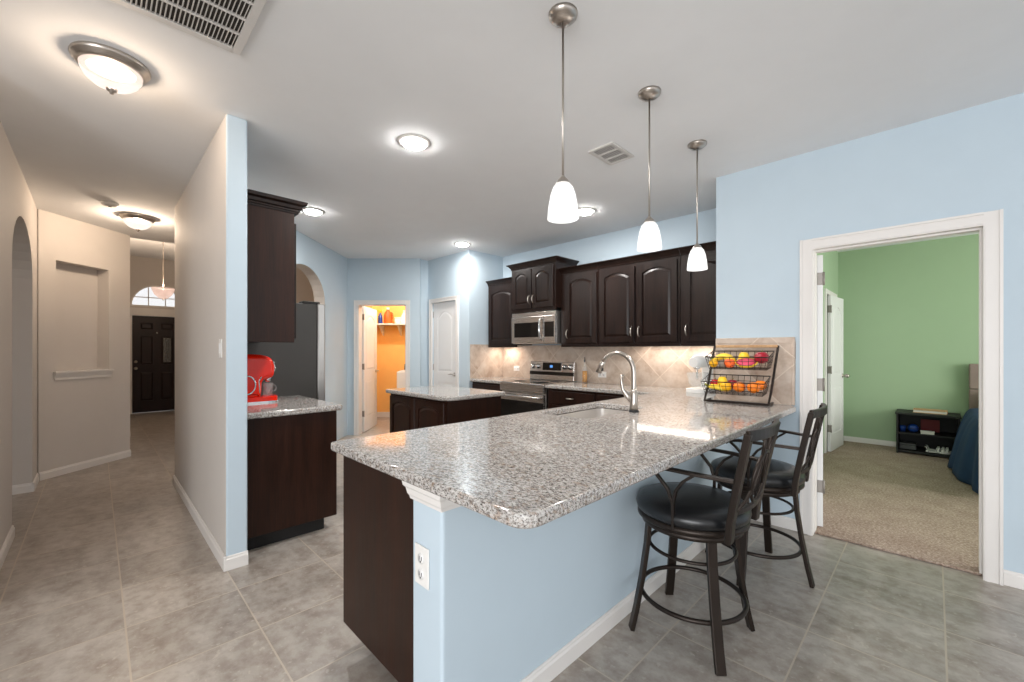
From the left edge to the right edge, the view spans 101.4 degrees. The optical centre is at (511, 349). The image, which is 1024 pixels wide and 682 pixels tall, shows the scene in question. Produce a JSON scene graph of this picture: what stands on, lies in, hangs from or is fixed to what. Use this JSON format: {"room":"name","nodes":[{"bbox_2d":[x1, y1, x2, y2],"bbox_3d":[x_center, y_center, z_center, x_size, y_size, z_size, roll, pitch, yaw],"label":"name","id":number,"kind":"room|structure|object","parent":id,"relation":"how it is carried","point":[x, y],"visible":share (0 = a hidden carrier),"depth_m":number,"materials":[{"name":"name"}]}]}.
{"room":"kitchen","nodes":[
{"label":"kitchen","id":0,"kind":"room"},
{"bbox_2d":[0,121,36,548],"bbox_3d":[-3.751,-0.050,3.082,0.140,2.740,3.060,0,0,-45],"label":"wall","id":1,"kind":"structure","parent":0,"point":[18,209],"depth_m":3.79,"materials":[{"name":"beige paint"}]},
{"bbox_2d":[0,525,14,569],"bbox_3d":[-3.069,1.277,2.505,0.013,0.084,1.280,0,0,-45],"label":"baseboard","id":2,"kind":"structure","parent":1,"relation":"attached to","point":[10,537],"depth_m":2.71,"materials":[{"name":"white paint"}]},
{"bbox_2d":[12,482,34,494],"bbox_3d":[-4.509,1.277,3.855,0.153,0.084,0.013,0,0,-45],"label":"baseboard","id":3,"kind":"object","parent":1,"relation":"attached to","point":[28,487],"visible":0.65,"depth_m":3.85,"materials":[{"name":"white paint"}]},
{"bbox_2d":[32,473,38,491],"bbox_3d":[-4.611,1.277,4.058,0.013,0.084,0.443,0,0,-45],"label":"baseboard","id":4,"kind":"structure","parent":1,"relation":"attached to","point":[36,479],"depth_m":4.04,"materials":[{"name":"white paint"}]},
{"bbox_2d":[37,209,129,473],"bbox_3d":[-4.903,-0.050,4.712,0.300,2.740,0.983,0,0,1],"label":"wall","id":5,"kind":"structure","parent":0,"point":[83,269],"depth_m":4.67,"materials":[{"name":"beige paint"}]},
{"bbox_2d":[53,369,113,379],"bbox_3d":[-4.804,0.270,4.656,0.170,0.091,0.620,0,0,1],"label":"sill","id":6,"kind":"structure","parent":5,"relation":"attached to","point":[89,373],"depth_m":4.62,"materials":[{"name":"white paint"}]},
{"bbox_2d":[39,450,130,480],"bbox_3d":[-4.746,1.277,4.708,0.013,0.084,0.983,0,0,1],"label":"baseboard","id":7,"kind":"structure","parent":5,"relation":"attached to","point":[44,475],"depth_m":4.62,"materials":[{"name":"white paint"}]},
{"bbox_2d":[130,256,174,316],"bbox_3d":[-7.654,-0.315,8.972,1.300,3.270,0.120,0,0,-45],"label":"wall","id":8,"kind":"structure","parent":0,"point":[144,271],"depth_m":8.87,"materials":[{"name":"beige paint"}]},
{"bbox_2d":[130,307,174,413],"bbox_3d":[-7.572,0.220,8.946,1.000,2.200,0.031,0,0,-45],"label":"door frame","id":9,"kind":"structure","parent":8,"relation":"attached to","point":[133,311],"depth_m":8.73,"materials":[{"name":"white paint"}]},
{"bbox_2d":[130,285,174,307],"bbox_3d":[-7.610,-1.161,8.985,0.910,0.497,0.065,0,0,-45],"label":"window","id":10,"kind":"structure","parent":8,"relation":"in","point":[148,297],"depth_m":8.88,"materials":[{"name":"clear glass"}]},
{"bbox_2d":[132,316,174,412],"bbox_3d":[-7.609,0.299,8.983,0.800,2.030,0.129,0,0,-45],"label":"door","id":11,"kind":"structure","parent":8,"relation":"in","point":[153,338],"depth_m":8.95,"materials":[{"name":"black paint"}]},
{"bbox_2d":[130,238,174,260],"bbox_3d":[-5.895,-1.755,7.569,3.500,0.510,4.950,0,0,-45],"label":"ceiling","id":12,"kind":"structure","parent":0,"point":[138,247],"depth_m":8.13,"materials":[{"name":"paint"}]},
{"bbox_2d":[151,242,174,299],"bbox_3d":[-5.992,-1.400,7.199,0.334,1.100,0.334,0,0,-45],"label":"pendant","id":13,"kind":"object","parent":12,"relation":"hanging from","point":[161,292],"visible":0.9,"depth_m":7.13,"materials":[{"name":"glass"}]},
{"bbox_2d":[175,114,246,555],"bbox_3d":[-2.487,-0.050,3.368,0.113,2.740,2.315,0,0,-45],"label":"wall partition","id":14,"kind":"structure","parent":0,"point":[211,211],"depth_m":2.75,"materials":[{"name":"beige paint"}]},
{"bbox_2d":[173,475,225,571],"bbox_3d":[-2.527,1.277,3.319,0.013,0.084,2.328,0,0,-45],"label":"baseboard","id":15,"kind":"structure","parent":14,"relation":"attached to","point":[215,548],"depth_m":3.01,"materials":[{"name":"white paint"}]},
{"bbox_2d":[219,339,221,357],"bbox_3d":[-1.811,-0.010,2.599,0.011,0.116,0.072,0,0,-45],"label":"light switch","id":16,"kind":"object","parent":14,"relation":"attached to","point":[220,340],"visible":1,"depth_m":2.58,"materials":[{"name":"white plastic"}]},
{"bbox_2d":[223,550,247,571],"bbox_3d":[-1.671,1.277,2.537,0.126,0.084,0.013,0,0,-45],"label":"baseboard","id":17,"kind":"structure","parent":14,"relation":"attached to","point":[240,559],"depth_m":2.53,"materials":[{"name":"white paint"}]},
{"bbox_2d":[247,189,307,342],"bbox_3d":[-1.905,-0.542,3.143,0.391,0.980,0.955,0,0,-45],"label":"upper cabinet","id":18,"kind":"object","parent":14,"relation":"attached to","point":[271,228],"visible":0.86,"depth_m":2.83,"materials":[{"name":"brown wood"}]},
{"bbox_2d":[296,267,313,302],"bbox_3d":[-3.452,-0.050,6.564,1.850,2.740,0.120,0,0,-45],"label":"wall","id":19,"kind":"structure","parent":0,"point":[304,292],"depth_m":6.62,"materials":[{"name":"beige paint"}]},
{"bbox_2d":[296,230,346,439],"bbox_3d":[-2.627,-0.050,5.585,0.147,2.740,2.070,0,0,0],"label":"wall","id":20,"kind":"structure","parent":0,"point":[325,269],"depth_m":5.96,"materials":[{"name":"blue paint"}]},
{"bbox_2d":[347,258,420,434],"bbox_3d":[-1.989,-0.050,6.560,1.128,2.740,0.120,0,0,0],"label":"wall","id":21,"kind":"structure","parent":0,"point":[367,278],"depth_m":6.50,"materials":[{"name":"blue paint"}]},
{"bbox_2d":[362,306,378,431],"bbox_3d":[-2.381,0.305,7.004,0.141,2.010,0.711,0,0,-1],"label":"door","id":22,"kind":"structure","parent":21,"relation":"in","point":[369,315],"depth_m":6.95,"materials":[{"name":"white paint"}]},
{"bbox_2d":[354,300,409,434],"bbox_3d":[-2.013,0.275,6.551,0.865,2.090,0.157,0,0,0],"label":"door frame","id":23,"kind":"structure","parent":21,"relation":"attached to","point":[358,304],"depth_m":6.48,"materials":[{"name":"white paint"}]},
{"bbox_2d":[366,306,404,411],"bbox_3d":[-2.060,-0.050,7.490,1.600,2.740,1.740,0,0,0],"label":"wall","id":24,"kind":"structure","parent":0,"point":[390,346],"depth_m":8.26,"materials":[{"name":"orange paint"}]},
{"bbox_2d":[377,412,389,416],"bbox_3d":[-2.440,1.270,8.252,0.640,0.100,0.015,0,0,0],"label":"baseboard","id":25,"kind":"structure","parent":24,"relation":"attached to","point":[379,414],"depth_m":8.24,"materials":[{"name":"white paint"}]},
{"bbox_2d":[377,323,404,335],"bbox_3d":[-2.040,-0.391,8.089,1.420,0.222,0.339,0,0,0],"label":"shelf","id":26,"kind":"object","parent":24,"relation":"attached to","point":[381,325],"visible":0.56,"depth_m":8.08,"materials":[{"name":"white paint"}]},
{"bbox_2d":[377,310,382,322],"bbox_3d":[-2.529,-0.635,8.020,0.103,0.265,0.085,0,0,0],"label":"spray bottle","id":27,"kind":"object","parent":26,"relation":"on","point":[380,317],"visible":0.92,"depth_m":7.99,"materials":[{"name":"blue plastic"}]},
{"bbox_2d":[384,308,392,322],"bbox_3d":[-2.385,-0.658,8.060,0.156,0.312,0.155,0,0,-45],"label":"detergent jug","id":28,"kind":"object","parent":26,"relation":"on","point":[388,316],"visible":0.88,"depth_m":8.00,"materials":[{"name":"orange plastic"}]},
{"bbox_2d":[421,251,463,386],"bbox_3d":[-1.020,-0.050,6.385,0.450,2.740,0.980,0,0,-45],"label":"wall","id":29,"kind":"structure","parent":0,"point":[441,277],"depth_m":6.45,"materials":[{"name":"blue paint"}]},
{"bbox_2d":[433,301,454,385],"bbox_3d":[-1.010,0.292,6.389,0.141,2.040,0.615,0,0,-45],"label":"door","id":30,"kind":"structure","parent":29,"relation":"in","point":[444,312],"depth_m":6.38,"materials":[{"name":"white paint"}]},
{"bbox_2d":[429,295,458,386],"bbox_3d":[-1.041,0.263,6.351,0.026,2.115,0.740,0,0,-45],"label":"door frame","id":31,"kind":"structure","parent":29,"relation":"attached to","point":[450,298],"depth_m":6.29,"materials":[{"name":"white paint"}]},
{"bbox_2d":[464,250,502,387],"bbox_3d":[-0.416,-0.050,6.210,0.660,2.740,0.120,0,0,-45],"label":"wall","id":32,"kind":"structure","parent":0,"point":[479,267],"depth_m":6.03,"materials":[{"name":"blue paint"}]},
{"bbox_2d":[0,0,1023,260],"bbox_3d":[0.523,-1.460,3.021,13.400,0.080,10.750,0,0,-45],"label":"ceiling","id":33,"kind":"structure","parent":0,"point":[325,91],"depth_m":2.37,"materials":[{"name":"paint"}]},
{"bbox_2d":[68,41,150,94],"bbox_3d":[-1.976,-1.341,2.068,0.298,0.159,0.298,0,0,-45],"label":"flush light","id":34,"kind":"object","parent":33,"relation":"attached to","point":[111,69],"visible":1,"depth_m":2.00,"materials":[{"name":"glass"}]},
{"bbox_2d":[100,200,118,207],"bbox_3d":[-3.877,-1.400,4.042,0.132,0.040,0.132,0,0,-45],"label":"smoke detector","id":35,"kind":"object","parent":33,"relation":"attached to","point":[111,204],"visible":1,"depth_m":4.01,"materials":[{"name":"white plastic"}]},
{"bbox_2d":[119,213,155,231],"bbox_3d":[-3.995,-1.341,4.475,0.298,0.159,0.298,0,0,-45],"label":"flush light","id":36,"kind":"object","parent":33,"relation":"attached to","point":[138,222],"visible":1,"depth_m":4.40,"materials":[{"name":"glass"}]},
{"bbox_2d":[110,0,266,54],"bbox_3d":[-1.218,-1.414,1.553,0.520,0.012,0.766,0,0,-45],"label":"ceiling vent","id":37,"kind":"object","parent":33,"relation":"in","point":[227,25],"visible":1,"depth_m":1.77,"materials":[{"name":"metal"}]},
{"bbox_2d":[302,207,324,215],"bbox_3d":[-2.033,-1.402,4.280,0.228,0.036,0.228,0,0,-45],"label":"recessed light","id":38,"kind":"object","parent":33,"relation":"in","point":[309,210],"visible":0.95,"depth_m":4.24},
{"bbox_2d":[397,133,430,149],"bbox_3d":[-0.668,-1.402,2.860,0.228,0.036,0.228,0,0,-45],"label":"recessed light","id":39,"kind":"object","parent":33,"relation":"in","point":[411,141],"visible":1,"depth_m":2.82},
{"bbox_2d":[454,242,470,246],"bbox_3d":[-0.666,-1.402,5.610,0.228,0.036,0.228,0,0,-45],"label":"recessed light","id":40,"kind":"object","parent":33,"relation":"in","point":[460,244],"visible":1,"depth_m":5.56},
{"bbox_2d":[547,2,578,223],"bbox_3d":[0.216,-0.987,1.771,0.132,0.866,0.132,0,0,-45],"label":"pendant light","id":41,"kind":"object","parent":33,"relation":"hanging from","point":[563,207],"visible":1,"depth_m":1.74,"materials":[{"name":"glass"}]},
{"bbox_2d":[578,207,595,215],"bbox_3d":[0.746,-1.402,4.280,0.228,0.036,0.228,0,0,-45],"label":"recessed light","id":42,"kind":"object","parent":33,"relation":"in","point":[583,211],"visible":0.83,"depth_m":4.23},
{"bbox_2d":[588,141,633,164],"bbox_3d":[0.718,-1.413,3.024,0.300,0.013,0.206,0,0,-45],"label":"ceiling vent","id":43,"kind":"object","parent":33,"relation":"in","point":[611,153],"visible":1,"depth_m":3.01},
{"bbox_2d":[637,85,661,251],"bbox_3d":[0.758,-0.987,2.311,0.132,0.866,0.132,0,0,-45],"label":"pendant light","id":44,"kind":"object","parent":33,"relation":"hanging from","point":[649,239],"visible":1,"depth_m":2.28,"materials":[{"name":"glass"}]},
{"bbox_2d":[687,139,707,270],"bbox_3d":[1.276,-0.987,2.888,0.132,0.866,0.132,0,0,-45],"label":"pendant light","id":45,"kind":"object","parent":33,"relation":"hanging from","point":[697,261],"visible":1,"depth_m":2.86,"materials":[{"name":"glass"}]},
{"bbox_2d":[0,410,1023,681],"bbox_3d":[-1.256,1.342,4.813,13.400,0.076,15.800,0,0,-45],"label":"floor","id":46,"kind":"structure","parent":0,"point":[107,574],"depth_m":2.23,"materials":[{"name":"tile"}]},
{"bbox_2d":[247,301,324,400],"bbox_3d":[-2.331,0.435,4.013,0.857,1.770,0.860,0,0,-45],"label":"refrigerator","id":47,"kind":"object","parent":46,"relation":"on","point":[300,364],"visible":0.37,"depth_m":3.82,"materials":[{"name":"silver metal"}]},
{"bbox_2d":[247,411,336,549],"bbox_3d":[-1.829,0.883,3.229,0.620,0.871,0.920,0,0,-45],"label":"base cabinet","id":48,"kind":"object","parent":46,"relation":"on","point":[292,463],"visible":0.73,"depth_m":2.88,"materials":[{"name":"brown wood"}]},
{"bbox_2d":[247,395,341,419],"bbox_3d":[-1.816,0.426,3.229,0.638,0.040,0.962,0,0,-45],"label":"countertop","id":49,"kind":"structure","parent":48,"relation":"on","point":[294,404],"depth_m":3.01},
{"bbox_2d":[247,354,277,403],"bbox_3d":[-2.016,0.219,3.240,0.365,0.373,0.200,0,0,-45],"label":"coffee machine","id":50,"kind":"object","parent":49,"relation":"on","point":[259,367],"visible":0.58,"depth_m":3.20,"materials":[{"name":"red plastic"}]},
{"bbox_2d":[343,456,412,681],"bbox_3d":[-0.143,0.883,2.082,1.170,0.871,0.625,0,0,-45],"label":"base cabinet","id":51,"kind":"object","parent":46,"relation":"on","point":[377,507],"visible":0.19,"depth_m":1.62,"materials":[{"name":"brown wood"}]},
{"bbox_2d":[397,366,404,387],"bbox_3d":[-1.740,0.795,7.880,0.680,1.050,0.660,0,0,0],"label":"washing machine","id":52,"kind":"object","parent":46,"relation":"on","point":[400,374],"visible":0.12,"depth_m":7.55,"materials":[{"name":"white plastic"}]},
{"bbox_2d":[390,394,500,432],"bbox_3d":[-0.694,0.883,4.229,0.661,0.871,1.000,0,0,-45],"label":"kitchen island","id":53,"kind":"object","parent":46,"relation":"on","point":[406,412],"visible":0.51,"depth_m":3.93,"materials":[{"name":"brown wood"}]},
{"bbox_2d":[386,385,504,400],"bbox_3d":[-0.690,0.426,4.233,0.715,0.040,1.080,0,0,-45],"label":"island countertop","id":54,"kind":"structure","parent":53,"relation":"on","point":[438,392],"depth_m":4.01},
{"bbox_2d":[472,382,501,390],"bbox_3d":[-0.149,0.883,5.922,0.656,0.871,0.625,0,0,-45],"label":"base cabinet","id":55,"kind":"object","parent":46,"relation":"on","point":[477,385],"visible":0.05,"depth_m":5.72,"materials":[{"name":"brown wood"}]},
{"bbox_2d":[470,377,529,383],"bbox_3d":[-0.144,0.426,5.930,0.642,0.040,0.636,0,0,-45],"label":"countertop","id":56,"kind":"structure","parent":55,"relation":"on","point":[496,380],"depth_m":5.78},
{"bbox_2d":[500,361,575,415],"bbox_3d":[0.306,0.738,5.388,0.694,1.165,0.755,0,0,-45],"label":"electric range","id":57,"kind":"object","parent":46,"relation":"on","point":[522,395],"visible":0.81,"depth_m":5.34,"materials":[{"name":"silver metal"}]},
{"bbox_2d":[506,379,569,384],"bbox_3d":[0.323,0.414,5.405,0.565,0.022,0.755,0,0,-45],"label":"cooktop","id":58,"kind":"object","parent":57,"relation":"in","point":[522,381],"depth_m":5.36,"materials":[{"name":"black glass"}]},
{"bbox_2d":[548,388,595,414],"bbox_3d":[0.854,0.883,4.912,0.656,0.871,0.668,0,0,-45],"label":"base cabinet","id":59,"kind":"object","parent":46,"relation":"on","point":[556,397],"visible":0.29,"depth_m":4.74,"materials":[{"name":"brown wood"}]},
{"bbox_2d":[331,382,795,528],"bbox_3d":[0.445,0.426,3.202,3.674,0.040,2.527,0,0,-45],"label":"countertop","id":60,"kind":"structure","parent":59,"relation":"on","point":[533,469],"depth_m":1.73,"materials":[{"name":"stone"}]},
{"bbox_2d":[582,357,586,382],"bbox_3d":[0.902,0.244,5.194,0.068,0.322,0.068,0,0,-45],"label":"oil bottle","id":61,"kind":"object","parent":60,"relation":"on","point":[584,373],"visible":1,"depth_m":5.17,"materials":[{"name":"clear glass"}]},
{"bbox_2d":[560,408,625,418],"bbox_3d":[0.558,0.545,2.851,0.716,0.195,0.386,0,0,-45],"label":"sink","id":62,"kind":"object","parent":60,"relation":"in","point":[592,413],"visible":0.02,"depth_m":3.14,"materials":[{"name":"metal"}]},
{"bbox_2d":[596,351,638,412],"bbox_3d":[0.700,0.206,2.828,0.086,0.400,0.322,0,0,-45],"label":"kitchen faucet","id":63,"kind":"object","parent":60,"relation":"on","point":[632,398],"visible":1,"depth_m":2.74,"materials":[{"name":"silver metal"}]},
{"bbox_2d":[686,353,715,392],"bbox_3d":[1.845,0.218,4.072,0.342,0.375,0.206,0,0,-37],"label":"stand mixer","id":64,"kind":"object","parent":60,"relation":"on","point":[698,361],"visible":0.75,"depth_m":4.00,"materials":[{"name":"white plastic"}]},
{"bbox_2d":[701,345,779,405],"bbox_3d":[1.701,0.183,3.162,0.495,0.444,0.314,0,0,42],"label":"rack","id":65,"kind":"object","parent":60,"relation":"on","point":[712,353],"visible":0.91,"depth_m":3.12,"materials":[{"name":"brown metal"}]},
{"bbox_2d":[705,383,723,390],"bbox_3d":[1.540,0.280,3.184,0.147,0.053,0.065,0,0,39],"label":"banana bunch","id":66,"kind":"object","parent":65,"relation":"in","point":[716,386],"visible":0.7,"depth_m":3.16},
{"bbox_2d":[710,353,735,360],"bbox_3d":[1.631,0.062,3.246,0.181,0.076,0.084,0,0,42],"label":"banana bunch","id":67,"kind":"object","parent":65,"relation":"in","point":[721,354],"visible":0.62,"depth_m":3.22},
{"bbox_2d":[721,383,731,390],"bbox_3d":[1.599,0.274,3.126,0.077,0.071,0.077,0,0,-45],"label":"lemon","id":68,"kind":"object","parent":65,"relation":"in","point":[722,384],"visible":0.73,"depth_m":3.10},
{"bbox_2d":[724,359,734,367],"bbox_3d":[1.636,0.093,3.151,0.077,0.082,0.077,0,0,-45],"label":"peach","id":69,"kind":"object","parent":65,"relation":"in","point":[728,363],"visible":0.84,"depth_m":3.13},
{"bbox_2d":[701,374,770,396],"bbox_3d":[1.662,0.259,3.125,0.426,0.141,0.208,0,0,42],"label":"wire basket","id":70,"kind":"object","parent":65,"relation":"on","point":[708,381],"depth_m":3.11,"materials":[{"name":"brown metal"}]},
{"bbox_2d":[733,382,745,391],"bbox_3d":[1.666,0.272,3.071,0.084,0.073,0.084,0,0,-45],"label":"orange","id":71,"kind":"object","parent":65,"relation":"in","point":[739,388],"visible":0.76,"depth_m":3.04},
{"bbox_2d":[705,351,774,369],"bbox_3d":[1.708,0.075,3.151,0.426,0.141,0.208,0,0,42],"label":"wire basket","id":72,"kind":"object","parent":65,"relation":"on","point":[712,353],"depth_m":3.11,"materials":[{"name":"brown metal"}]},
{"bbox_2d":[735,358,757,367],"bbox_3d":[1.735,0.095,3.101,0.151,0.074,0.088,0,0,39],"label":"fruit","id":73,"kind":"object","parent":65,"relation":"in","point":[741,359],"visible":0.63,"depth_m":3.09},
{"bbox_2d":[747,382,759,392],"bbox_3d":[1.734,0.272,3.007,0.086,0.075,0.086,0,0,-45],"label":"orange","id":74,"kind":"object","parent":65,"relation":"in","point":[755,388],"visible":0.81,"depth_m":2.98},
{"bbox_2d":[754,350,768,363],"bbox_3d":[1.822,0.049,3.059,0.096,0.102,0.096,0,0,-45],"label":"pomegranate","id":75,"kind":"object","parent":65,"relation":"in","point":[758,354],"visible":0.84,"depth_m":3.03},
{"bbox_2d":[596,392,623,400],"bbox_3d":[1.320,0.883,4.443,0.656,0.871,0.645,0,0,-45],"label":"base cabinet","id":76,"kind":"object","parent":46,"relation":"on","point":[599,396],"visible":0.04,"depth_m":4.38,"materials":[{"name":"brown wood"}]},
{"bbox_2d":[628,418,780,675],"bbox_3d":[0.882,0.817,1.952,0.550,1.009,0.605,0,0,-45],"label":"bar stool","id":77,"kind":"object","parent":46,"relation":"on","point":[693,512],"visible":0.99,"depth_m":1.80,"materials":[{"name":"brown metal"}]},
{"bbox_2d":[705,403,826,587],"bbox_3d":[1.500,0.817,2.521,0.638,1.009,0.580,0,0,34],"label":"bar stool","id":78,"kind":"object","parent":46,"relation":"on","point":[784,479],"visible":0.7,"depth_m":2.35,"materials":[{"name":"brown metal"}]},
{"bbox_2d":[895,409,961,457],"bbox_3d":[5.224,1.046,5.271,0.418,0.515,0.576,0,0,-45],"label":"bookshelf","id":79,"kind":"object","parent":46,"relation":"on","point":[949,423],"visible":0.65,"depth_m":5.32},
{"bbox_2d":[899,441,916,449],"bbox_3d":[5.064,1.220,5.359,0.140,0.075,0.160,0,0,-45],"label":"case","id":80,"kind":"object","parent":79,"relation":"on","point":[902,444],"visible":1,"depth_m":5.32,"materials":[{"name":"plastic"}]},
{"bbox_2d":[907,424,918,431],"bbox_3d":[5.064,0.986,5.289,0.110,0.104,0.110,0,0,-45],"label":"ball","id":81,"kind":"object","parent":79,"relation":"on","point":[912,427],"visible":1,"depth_m":5.26,"materials":[{"name":"blue plastic"}]},
{"bbox_2d":[921,419,939,432],"bbox_3d":[5.308,0.962,5.320,0.030,0.150,0.170,0,0,-45],"label":"book","id":82,"kind":"object","parent":79,"relation":"on","point":[927,425],"visible":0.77,"depth_m":5.31,"materials":[{"name":"red paper"}]},
{"bbox_2d":[913,408,947,414],"bbox_3d":[5.242,0.768,5.254,0.200,0.040,0.300,0,0,-42],"label":"book","id":83,"kind":"object","parent":79,"relation":"on","point":[916,410],"visible":1,"depth_m":5.20,"materials":[{"name":"beige paper"}]},
{"bbox_2d":[924,446,950,454],"bbox_3d":[5.202,1.224,5.121,0.233,0.068,0.074,0,0,39],"label":"sandal","id":84,"kind":"object","parent":79,"relation":"on","point":[941,451],"visible":0.95,"depth_m":5.10,"materials":[{"name":"plastic"}]},
{"bbox_2d":[947,364,978,493],"bbox_3d":[5.340,0.736,3.875,2.202,1.135,1.817,0,0,-45],"label":"bed","id":85,"kind":"object","parent":46,"relation":"on","point":[963,462],"visible":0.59,"depth_m":4.19,"materials":[{"name":"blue fabric"}]},
{"bbox_2d":[947,408,978,493],"bbox_3d":[5.191,0.960,3.727,1.784,0.673,1.817,0,0,-45],"label":"comforter","id":86,"kind":"object","parent":85,"relation":"on","point":[963,462],"depth_m":4.11,"materials":[{"name":"fabric"}]},
{"bbox_2d":[413,438,738,681],"bbox_3d":[0.733,0.884,2.383,2.858,0.872,0.174,0,0,-45],"label":"wall","id":87,"kind":"structure","parent":0,"point":[500,600],"depth_m":1.56,"materials":[{"name":"blue paint"}]},
{"bbox_2d":[415,542,428,589],"bbox_3d":[-0.299,0.715,1.387,0.010,0.132,0.082,0,0,-45],"label":"wall outlet","id":88,"kind":"object","parent":87,"relation":"attached to","point":[421,553],"visible":1,"depth_m":1.38,"materials":[{"name":"white plastic"}]},
{"bbox_2d":[418,553,423,563],"bbox_3d":[-0.301,0.689,1.385,0.003,0.034,0.034,0,0,-45],"label":"receptacle","id":89,"kind":"object","parent":88,"relation":"attached to","point":[420,555],"depth_m":1.38,"materials":[{"name":"grey plastic"}]},
{"bbox_2d":[418,569,423,579],"bbox_3d":[-0.301,0.741,1.385,0.003,0.034,0.034,0,0,-45],"label":"receptacle","id":90,"kind":"object","parent":88,"relation":"attached to","point":[420,571],"depth_m":1.38,"materials":[{"name":"grey plastic"}]},
{"bbox_2d":[402,481,460,512],"bbox_3d":[0.714,0.478,2.365,2.855,0.060,0.224,0,0,-45],"label":"cap","id":91,"kind":"object","parent":87,"relation":"attached to","point":[433,501],"visible":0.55,"depth_m":1.34,"materials":[{"name":"white paint"}]},
{"bbox_2d":[520,542,705,681],"bbox_3d":[0.790,1.277,2.307,2.858,0.084,0.013,0,0,-45],"label":"baseboard","id":92,"kind":"structure","parent":87,"relation":"attached to","point":[553,666],"depth_m":1.90,"materials":[{"name":"white paint"}]},
{"bbox_2d":[503,208,715,387],"bbox_3d":[1.090,-0.050,5.246,0.120,2.740,3.610,0,0,-45],"label":"wall","id":93,"kind":"structure","parent":0,"point":[680,231],"depth_m":4.96,"materials":[{"name":"blue paint"}]},
{"bbox_2d":[486,277,531,346],"bbox_3d":[-0.050,-0.518,6.026,0.373,0.960,0.578,0,0,-45],"label":"upper cabinet","id":94,"kind":"object","parent":93,"relation":"attached to","point":[500,313],"visible":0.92,"depth_m":5.92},
{"bbox_2d":[506,255,578,312],"bbox_3d":[0.390,-0.817,5.512,0.473,0.643,0.875,0,0,-45],"label":"upper cabinet","id":95,"kind":"object","parent":93,"relation":"attached to","point":[536,284],"visible":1,"depth_m":5.30,"materials":[{"name":"brown wood"}]},
{"bbox_2d":[512,310,560,343],"bbox_3d":[0.387,-0.282,5.511,0.474,0.405,0.760,0,0,-45],"label":"microwave","id":96,"kind":"object","parent":95,"relation":"attached to","point":[544,327],"visible":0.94,"depth_m":5.33,"materials":[{"name":"silver metal"}]},
{"bbox_2d":[559,262,598,346],"bbox_3d":[0.890,-0.518,5.076,0.378,0.960,0.540,0,0,-45],"label":"upper cabinet","id":97,"kind":"object","parent":93,"relation":"attached to","point":[579,283],"visible":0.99,"depth_m":4.95,"materials":[{"name":"brown wood"}]},
{"bbox_2d":[470,344,715,388],"bbox_3d":[0.819,0.163,4.976,0.644,0.486,3.372,0,0,-45],"label":"backsplash","id":98,"kind":"structure","parent":93,"relation":"attached to","point":[656,366],"depth_m":5.09,"materials":[{"name":"tile"}]},
{"bbox_2d":[596,248,680,346],"bbox_3d":[1.415,-0.518,4.547,0.378,0.960,0.940,0,0,-45],"label":"upper cabinet","id":99,"kind":"object","parent":93,"relation":"attached to","point":[640,295],"visible":0.99,"depth_m":4.39,"materials":[{"name":"brown wood"}]},
{"bbox_2d":[678,241,715,345],"bbox_3d":[1.920,-0.518,4.039,0.378,0.960,0.483,0,0,-45],"label":"upper cabinet","id":100,"kind":"object","parent":93,"relation":"attached to","point":[698,288],"visible":0.56,"depth_m":3.97,"materials":[{"name":"brown wood"}]},
{"bbox_2d":[817,251,837,453],"bbox_3d":[3.295,-0.050,4.772,3.900,2.740,0.170,0,0,-45],"label":"wall","id":101,"kind":"structure","parent":0,"point":[830,259],"depth_m":5.69,"materials":[{"name":"green paint"}]},
{"bbox_2d":[824,288,836,452],"bbox_3d":[4.269,0.262,5.607,0.880,2.084,0.017,0,0,-45],"label":"door frame","id":102,"kind":"structure","parent":101,"relation":"attached to","point":[826,291],"depth_m":5.30,"materials":[{"name":"white paint"}]},
{"bbox_2d":[827,295,848,451],"bbox_3d":[4.300,0.300,5.566,0.651,2.000,0.191,0,0,-40],"label":"door","id":103,"kind":"structure","parent":101,"relation":"in","point":[835,304],"depth_m":5.50,"materials":[{"name":"white paint"}]},
{"bbox_2d":[716,93,1023,573],"bbox_3d":[3.675,-0.050,2.004,0.780,2.740,4.866,0,0,-45],"label":"wall","id":104,"kind":"structure","parent":0,"point":[970,160],"depth_m":2.76,"materials":[{"name":"blue paint"}]},
{"bbox_2d":[716,337,795,404],"bbox_3d":[1.874,0.155,3.253,0.016,0.500,0.555,0,0,-45],"label":"backsplash","id":105,"kind":"structure","parent":104,"relation":"attached to","point":[783,393],"depth_m":3.18,"materials":[{"name":"tile"}]},
{"bbox_2d":[751,509,796,530],"bbox_3d":[1.953,1.277,3.175,0.013,0.084,0.386,0,0,-45],"label":"baseboard","id":106,"kind":"structure","parent":104,"relation":"attached to","point":[780,521],"depth_m":3.11,"materials":[{"name":"white paint"}]},
{"bbox_2d":[817,255,824,526],"bbox_3d":[2.455,0.300,3.417,0.141,2.000,0.771,0,0,29],"label":"door","id":107,"kind":"structure","parent":104,"relation":"in","point":[820,274],"depth_m":3.09,"materials":[{"name":"white paint"}]},
{"bbox_2d":[800,209,1003,585],"bbox_3d":[2.470,0.265,2.741,0.162,2.110,0.957,0,0,-45],"label":"door frame","id":108,"kind":"structure","parent":104,"relation":"attached to","point":[989,225],"depth_m":2.44,"materials":[{"name":"white paint"}]},
{"bbox_2d":[1004,569,1023,589],"bbox_3d":[3.936,1.277,1.177,0.013,0.084,3.324,0,0,-45],"label":"baseboard","id":109,"kind":"structure","parent":104,"relation":"attached to","point":[1012,579],"depth_m":2.33,"materials":[{"name":"white paint"}]},
{"bbox_2d":[838,234,978,441],"bbox_3d":[6.282,-0.050,4.616,0.120,2.740,4.500,0,0,-45],"label":"wall","id":110,"kind":"structure","parent":0,"point":[911,310],"depth_m":5.59,"materials":[{"name":"green paint"}]},
{"bbox_2d":[843,436,895,446],"bbox_3d":[6.241,1.277,4.562,0.013,0.084,4.280,0,0,-45],"label":"baseboard","id":111,"kind":"structure","parent":110,"relation":"attached to","point":[845,438],"depth_m":5.83,"materials":[{"name":"white paint"}]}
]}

